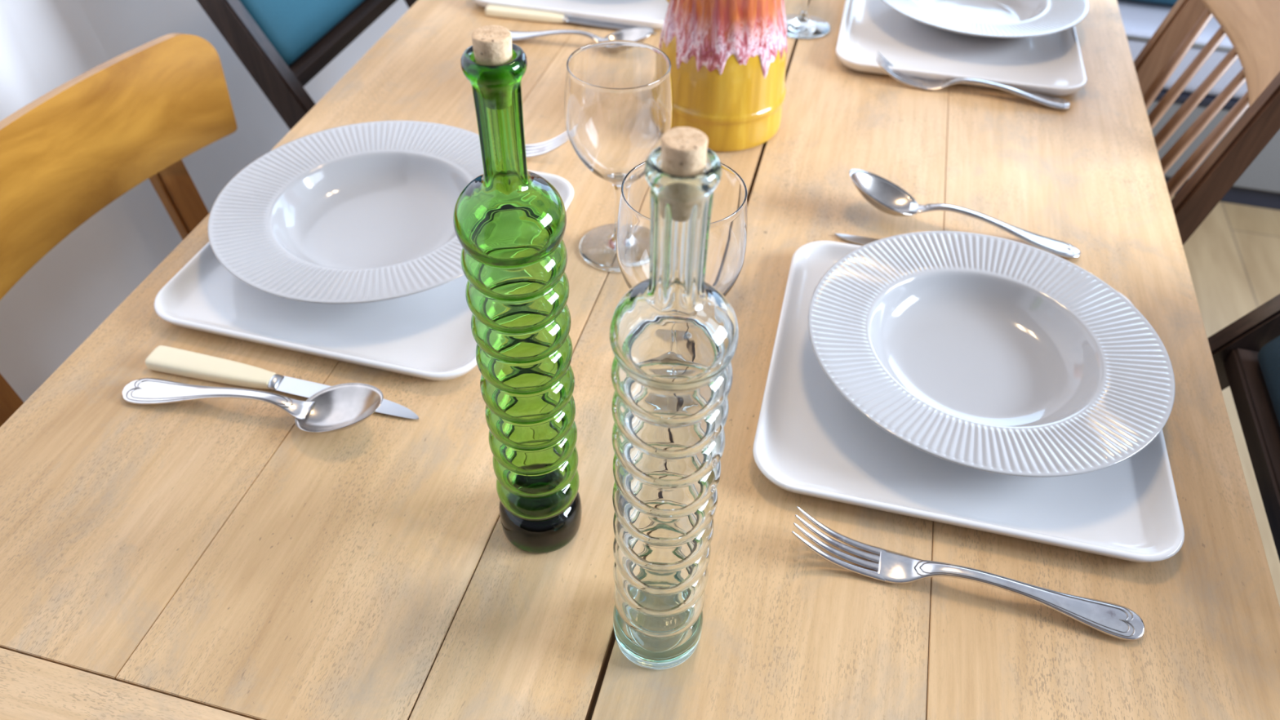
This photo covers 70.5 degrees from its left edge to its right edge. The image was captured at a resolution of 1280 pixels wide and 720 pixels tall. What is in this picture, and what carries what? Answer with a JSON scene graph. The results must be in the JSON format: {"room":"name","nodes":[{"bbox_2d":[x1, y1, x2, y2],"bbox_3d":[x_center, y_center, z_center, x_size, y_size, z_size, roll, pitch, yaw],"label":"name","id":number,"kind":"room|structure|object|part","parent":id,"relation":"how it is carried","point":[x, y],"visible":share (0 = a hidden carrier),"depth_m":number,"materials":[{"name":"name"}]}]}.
{"room":"dining room","nodes":[
{"label":"dining room","id":0,"kind":"room"},
{"bbox_2d":[0,0,408,402],"bbox_3d":[-0.885,-0.968,0.964,0.100,2.600,4.800,11,45,10],"label":"wall","id":1,"kind":"structure","parent":0,"point":[61,300],"depth_m":1.47,"materials":[{"name":"white paint"}]},
{"bbox_2d":[1170,195,1279,606],"bbox_3d":[0.958,0.352,1.586,3.950,0.100,4.800,11,45,10],"label":"floor","id":2,"kind":"structure","parent":0,"point":[1233,257],"depth_m":2.08,"materials":[{"name":"brown wood"}]},
{"bbox_2d":[0,33,237,426],"bbox_3d":[-0.399,0.119,1.129,0.501,0.836,0.522,11,45,10],"label":"chair","id":3,"kind":"object","parent":2,"relation":"on","point":[131,118],"visible":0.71,"depth_m":0.99,"materials":[{"name":"brown wood"}]},
{"bbox_3d":[-0.658,0.220,1.074,0.056,0.762,0.055,11,45,10],"label":"post","id":4,"kind":"part","parent":3,"relation":"part of","materials":[{"name":"brown wood"}]},
{"bbox_3d":[-0.596,-0.170,0.917,0.070,0.132,0.522,11,45,10],"label":"backrest","id":5,"kind":"part","parent":3,"relation":"part of","materials":[{"name":"yellow wood"}]},
{"bbox_3d":[-0.572,-0.012,1.311,0.056,0.762,0.055,11,45,10],"label":"post","id":6,"kind":"part","parent":3,"relation":"part of","materials":[{"name":"brown wood"}]},
{"bbox_2d":[196,0,417,129],"bbox_3d":[-0.282,-0.331,1.534,0.618,0.913,0.444,11,45,10],"label":"dining chair","id":7,"kind":"object","parent":2,"relation":"on","point":[282,45],"visible":0.1,"depth_m":1.27,"materials":[{"name":"brown wood"}]},
{"bbox_3d":[-0.525,-0.228,1.427,0.223,0.910,0.028,11,45,10],"label":"post","id":8,"kind":"part","parent":7,"relation":"part of","materials":[{"name":"brown wood"}]},
{"bbox_2d":[239,0,364,66],"bbox_3d":[-0.499,-0.599,1.351,0.109,0.181,0.360,11,45,10],"label":"cushion","id":9,"kind":"object","parent":7,"relation":"on","point":[304,33],"depth_m":1.31,"materials":[{"name":"teal fabric"}]},
{"bbox_3d":[-0.450,-0.519,1.412,0.028,0.026,0.386,11,45,10],"label":"rail","id":10,"kind":"part","parent":7,"relation":"part of","materials":[{"name":"brown wood"}]},
{"bbox_3d":[-0.422,-0.505,1.711,0.223,0.910,0.028,11,45,10],"label":"post","id":11,"kind":"part","parent":7,"relation":"part of","materials":[{"name":"brown wood"}]},
{"bbox_2d":[0,0,1279,719],"bbox_3d":[0.121,-0.110,1.431,1.009,0.750,2.050,11,45,10],"label":"dining table","id":12,"kind":"object","parent":2,"relation":"on","point":[207,558],"visible":0.58,"depth_m":0.66,"materials":[{"name":"brown wood"}]},
{"bbox_2d":[121,377,382,432],"bbox_3d":[-0.312,0.029,0.722,0.229,0.032,0.053,8,45,7],"label":"soup spoon","id":13,"kind":"object","parent":12,"relation":"on","point":[342,406],"visible":1,"depth_m":0.73,"materials":[{"name":"silver metal"}]},
{"bbox_3d":[-0.343,0.028,0.730,0.164,0.020,0.030,8,45,7],"label":"handle","id":14,"kind":"part","parent":13,"relation":"part of","materials":[{"name":"silver metal"}]},
{"bbox_2d":[294,382,382,432],"bbox_3d":[-0.235,0.039,0.713,0.074,0.032,0.053,8,45,7],"label":"bowl","id":15,"kind":"object","parent":13,"relation":"on","point":[342,406],"depth_m":0.72,"materials":[{"name":"silver metal"}]},
{"bbox_2d":[145,345,418,419],"bbox_3d":[-0.295,0.019,0.749,0.244,0.012,0.023,11,45,9],"label":"table knife","id":16,"kind":"object","parent":12,"relation":"on","point":[166,359],"visible":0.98,"depth_m":0.75,"materials":[{"name":"beige plastic"}]},
{"bbox_3d":[-0.359,0.007,0.759,0.112,0.012,0.023,11,45,9],"label":"handle","id":17,"kind":"part","parent":16,"relation":"part of","materials":[{"name":"beige plastic"}]},
{"bbox_3d":[-0.238,0.032,0.741,0.126,0.005,0.016,11,45,9],"label":"blade","id":18,"kind":"part","parent":16,"relation":"part of","materials":[{"name":"metal"}]},
{"bbox_2d":[153,169,573,380],"bbox_3d":[-0.250,-0.109,0.876,0.310,0.018,0.310,11,45,10],"label":"platter","id":19,"kind":"object","parent":12,"relation":"on","point":[428,335],"visible":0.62,"depth_m":0.81,"materials":[{"name":"white ceramic"}]},
{"bbox_2d":[207,120,483,304],"bbox_3d":[-0.256,-0.139,0.882,0.299,0.041,0.299,11,45,10],"label":"plate","id":20,"kind":"object","parent":19,"relation":"on","point":[357,213],"visible":0.85,"depth_m":0.89,"materials":[{"name":"grey ceramic"}]},
{"bbox_2d":[453,25,582,553],"bbox_3d":[-0.069,-0.013,0.532,0.058,0.370,0.059,25,49,23],"label":"glass bottle","id":21,"kind":"object","parent":12,"relation":"on","point":[509,222],"visible":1,"depth_m":0.49,"materials":[{"name":"green glass"}]},
{"bbox_2d":[524,131,568,158],"bbox_3d":[-0.195,-0.247,1.006,0.239,0.029,0.027,4,45,3],"label":"fork","id":22,"kind":"object","parent":12,"relation":"on","point":[533,150],"visible":0.22,"depth_m":1.00,"materials":[{"name":"silver metal"}]},
{"bbox_2d":[472,0,668,29],"bbox_3d":[-0.064,-0.577,1.355,0.310,0.018,0.310,11,45,10],"label":"platter","id":23,"kind":"object","parent":12,"relation":"on","point":[635,13],"visible":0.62,"depth_m":1.27,"materials":[{"name":"white ceramic"}]},
{"bbox_2d":[484,4,656,34],"bbox_3d":[-0.095,-0.470,1.249,0.244,0.012,0.023,10,45,9],"label":"table knife","id":24,"kind":"object","parent":12,"relation":"on","point":[495,11],"visible":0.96,"depth_m":1.25,"materials":[{"name":"beige plastic"}]},
{"bbox_3d":[-0.159,-0.481,1.259,0.112,0.012,0.023,10,45,9],"label":"handle","id":25,"kind":"part","parent":24,"relation":"part of","materials":[{"name":"beige plastic"}]},
{"bbox_3d":[-0.038,-0.458,1.241,0.126,0.005,0.016,10,45,9],"label":"blade","id":26,"kind":"part","parent":24,"relation":"part of","materials":[{"name":"metal"}]},
{"bbox_2d":[510,26,653,42],"bbox_3d":[-0.089,-0.430,1.193,0.216,0.030,0.050,9,45,8],"label":"soup spoon","id":27,"kind":"object","parent":12,"relation":"on","point":[640,34],"visible":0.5,"depth_m":1.20,"materials":[{"name":"silver metal"}]},
{"bbox_3d":[-0.119,-0.431,1.201,0.155,0.019,0.028,9,45,8],"label":"handle","id":28,"kind":"part","parent":27,"relation":"part of","materials":[{"name":"silver metal"}]},
{"bbox_2d":[604,26,653,42],"bbox_3d":[-0.018,-0.419,1.184,0.070,0.030,0.050,9,45,8],"label":"bowl","id":29,"kind":"object","parent":27,"relation":"on","point":[640,34],"depth_m":1.20,"materials":[{"name":"silver metal"}]},
{"bbox_2d":[564,40,673,272],"bbox_3d":[-0.019,-0.179,0.826,0.095,0.193,0.095,18,47,16],"label":"wine glass","id":30,"kind":"object","parent":12,"relation":"on","point":[619,98],"visible":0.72,"depth_m":0.77,"materials":[{"name":"clear glass"}]},
{"bbox_2d":[609,126,738,669],"bbox_3d":[0.014,0.048,0.471,0.058,0.370,0.059,12,46,11],"label":"glass bottle","id":31,"kind":"object","parent":12,"relation":"on","point":[674,335],"visible":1,"depth_m":0.42,"materials":[{"name":"clear glass"}]},
{"bbox_2d":[616,161,747,297],"bbox_3d":[0.029,-0.050,0.696,0.095,0.193,0.095,4,45,3],"label":"wine glass","id":32,"kind":"object","parent":12,"relation":"on","point":[727,237],"visible":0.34,"depth_m":0.63,"materials":[{"name":"clear glass"}]},
{"bbox_2d":[658,0,787,151],"bbox_3d":[0.078,-0.375,0.998,0.185,0.236,0.161,11,45,10],"label":"vase","id":33,"kind":"object","parent":12,"relation":"on","point":[728,58],"visible":0.84,"depth_m":0.97,"materials":[{"name":"yellow ceramic"}]},
{"bbox_2d":[786,0,830,39],"bbox_3d":[0.225,-0.530,1.187,0.095,0.193,0.095,4,45,3],"label":"wine glass","id":34,"kind":"object","parent":12,"relation":"on","point":[802,25],"visible":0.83,"depth_m":1.24,"materials":[{"name":"clear glass"}]},
{"bbox_2d":[835,0,1087,95],"bbox_3d":[0.432,-0.451,1.237,0.310,0.018,0.310,10,45,9],"label":"platter","id":35,"kind":"object","parent":12,"relation":"on","point":[1052,64],"visible":0.78,"depth_m":1.19,"materials":[{"name":"white ceramic"}]},
{"bbox_2d":[881,0,1088,37],"bbox_3d":[0.464,-0.494,1.259,0.289,0.041,0.289,11,45,10],"label":"plate","id":36,"kind":"object","parent":35,"relation":"on","point":[970,18],"visible":1,"depth_m":1.21,"materials":[{"name":"grey ceramic"}]},
{"bbox_2d":[835,233,1091,273],"bbox_3d":[0.311,-0.100,0.882,0.244,0.012,0.023,13,46,12],"label":"table knife","id":37,"kind":"object","parent":12,"relation":"on","point":[863,241],"visible":0.06,"depth_m":0.91,"materials":[{"name":"silver metal"}]},
{"bbox_3d":[0.256,-0.112,0.896,0.126,0.005,0.016,13,46,12],"label":"blade","id":38,"kind":"part","parent":37,"relation":"part of","materials":[{"name":"metal"}]},
{"bbox_2d":[848,168,1080,257],"bbox_3d":[0.321,-0.144,0.904,0.236,0.043,0.054,17,47,16],"label":"soup spoon","id":39,"kind":"object","parent":12,"relation":"on","point":[882,193],"visible":1,"depth_m":0.91,"materials":[{"name":"silver metal"}]},
{"bbox_2d":[848,168,917,216],"bbox_3d":[0.247,-0.168,0.923,0.077,0.033,0.055,15,39,11],"label":"bowl","id":40,"kind":"object","parent":39,"relation":"on","point":[882,193],"depth_m":0.94,"materials":[{"name":"silver metal"}]},
{"bbox_3d":[0.355,-0.134,0.905,0.170,0.021,0.031,15,39,11],"label":"handle","id":41,"kind":"part","parent":39,"relation":"part of","materials":[{"name":"silver metal"}]},
{"bbox_2d":[791,506,1144,640],"bbox_3d":[0.222,0.145,0.618,0.239,0.029,0.027,12,46,11],"label":"fork","id":42,"kind":"object","parent":12,"relation":"on","point":[1116,620],"visible":1,"depth_m":0.62,"materials":[{"name":"silver metal"}]},
{"bbox_3d":[0.252,0.156,0.616,0.175,0.017,0.027,12,46,11],"label":"handle","id":43,"kind":"part","parent":42,"relation":"part of","materials":[{"name":"silver metal"}]},
{"bbox_2d":[752,240,1184,562],"bbox_3d":[0.266,0.017,0.759,0.310,0.018,0.310,10,45,9],"label":"platter","id":44,"kind":"object","parent":12,"relation":"on","point":[810,440],"visible":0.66,"depth_m":0.69,"materials":[{"name":"white ceramic"}]},
{"bbox_2d":[808,231,1174,477],"bbox_3d":[0.283,-0.005,0.758,0.289,0.041,0.289,11,45,10],"label":"plate","id":45,"kind":"object","parent":44,"relation":"on","point":[977,351],"visible":1,"depth_m":0.76,"materials":[{"name":"grey ceramic"}]},
{"bbox_2d":[875,51,1070,109],"bbox_3d":[0.409,-0.345,1.118,0.239,0.029,0.027,13,46,11],"label":"fork","id":46,"kind":"object","parent":12,"relation":"on","point":[1054,102],"visible":1,"depth_m":1.12,"materials":[{"name":"silver metal"}]},
{"bbox_3d":[0.440,-0.333,1.116,0.175,0.017,0.027,13,46,11],"label":"handle","id":47,"kind":"part","parent":46,"relation":"part of","materials":[{"name":"silver metal"}]},
{"bbox_2d":[1116,0,1279,210],"bbox_3d":[1.762,-0.931,2.264,1.650,0.800,0.892,11,45,10],"label":"wall","id":48,"kind":"structure","parent":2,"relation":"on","point":[1259,185],"depth_m":2.14,"materials":[{"name":"white paint"}]},
{"bbox_2d":[1136,0,1177,4],"bbox_3d":[1.278,-0.956,2.185,0.400,0.120,0.340,11,45,10],"label":"throw pillow","id":49,"kind":"object","parent":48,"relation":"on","point":[1162,2],"visible":0.17,"depth_m":2.11,"materials":[{"name":"teal fabric"}]},
{"bbox_2d":[1116,0,1247,98],"bbox_3d":[1.370,-0.958,2.367,0.795,0.130,0.860,11,45,10],"label":"chair back","id":50,"kind":"object","parent":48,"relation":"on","point":[1140,20],"depth_m":2.08,"materials":[{"name":"brown wood"}]},
{"bbox_2d":[1133,0,1279,244],"bbox_3d":[0.505,-0.181,1.395,0.559,0.918,0.420,11,45,10],"label":"spindle chair","id":51,"kind":"object","parent":2,"relation":"on","point":[1252,27],"visible":0.24,"depth_m":1.11,"materials":[{"name":"brown wood"}]},
{"bbox_3d":[0.748,-0.263,1.492,0.110,0.904,0.033,11,45,10],"label":"post","id":52,"kind":"part","parent":51,"relation":"part of","materials":[{"name":"brown wood"}]},
{"bbox_3d":[0.656,-0.014,1.238,0.110,0.904,0.033,11,45,10],"label":"post","id":53,"kind":"part","parent":51,"relation":"part of","materials":[{"name":"brown wood"}]},
{"bbox_3d":[0.748,-0.418,1.075,0.068,0.124,0.340,11,45,10],"label":"rail","id":54,"kind":"part","parent":51,"relation":"part of","materials":[{"name":"brown wood"}]},
{"bbox_2d":[1207,293,1279,561],"bbox_3d":[0.382,0.250,0.959,0.618,0.913,0.444,11,45,10],"label":"dining chair","id":55,"kind":"object","parent":2,"relation":"on","point":[1246,353],"visible":0.1,"depth_m":0.86,"materials":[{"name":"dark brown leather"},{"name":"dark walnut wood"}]},
{"bbox_3d":[0.624,0.149,1.068,0.223,0.910,0.028,11,45,10],"label":"post","id":56,"kind":"part","parent":55,"relation":"part of","materials":[{"name":"brown wood"}]},
{"bbox_3d":[0.556,0.128,0.776,0.028,0.026,0.386,11,45,10],"label":"rail","id":57,"kind":"part","parent":55,"relation":"part of","materials":[{"name":"brown wood"}]},
{"bbox_2d":[1257,335,1279,426],"bbox_3d":[0.608,0.067,0.698,0.109,0.181,0.360,11,45,10],"label":"cushion","id":58,"kind":"object","parent":55,"relation":"on","point":[1268,346],"depth_m":0.85,"materials":[{"name":"blue fabric"}]}
]}

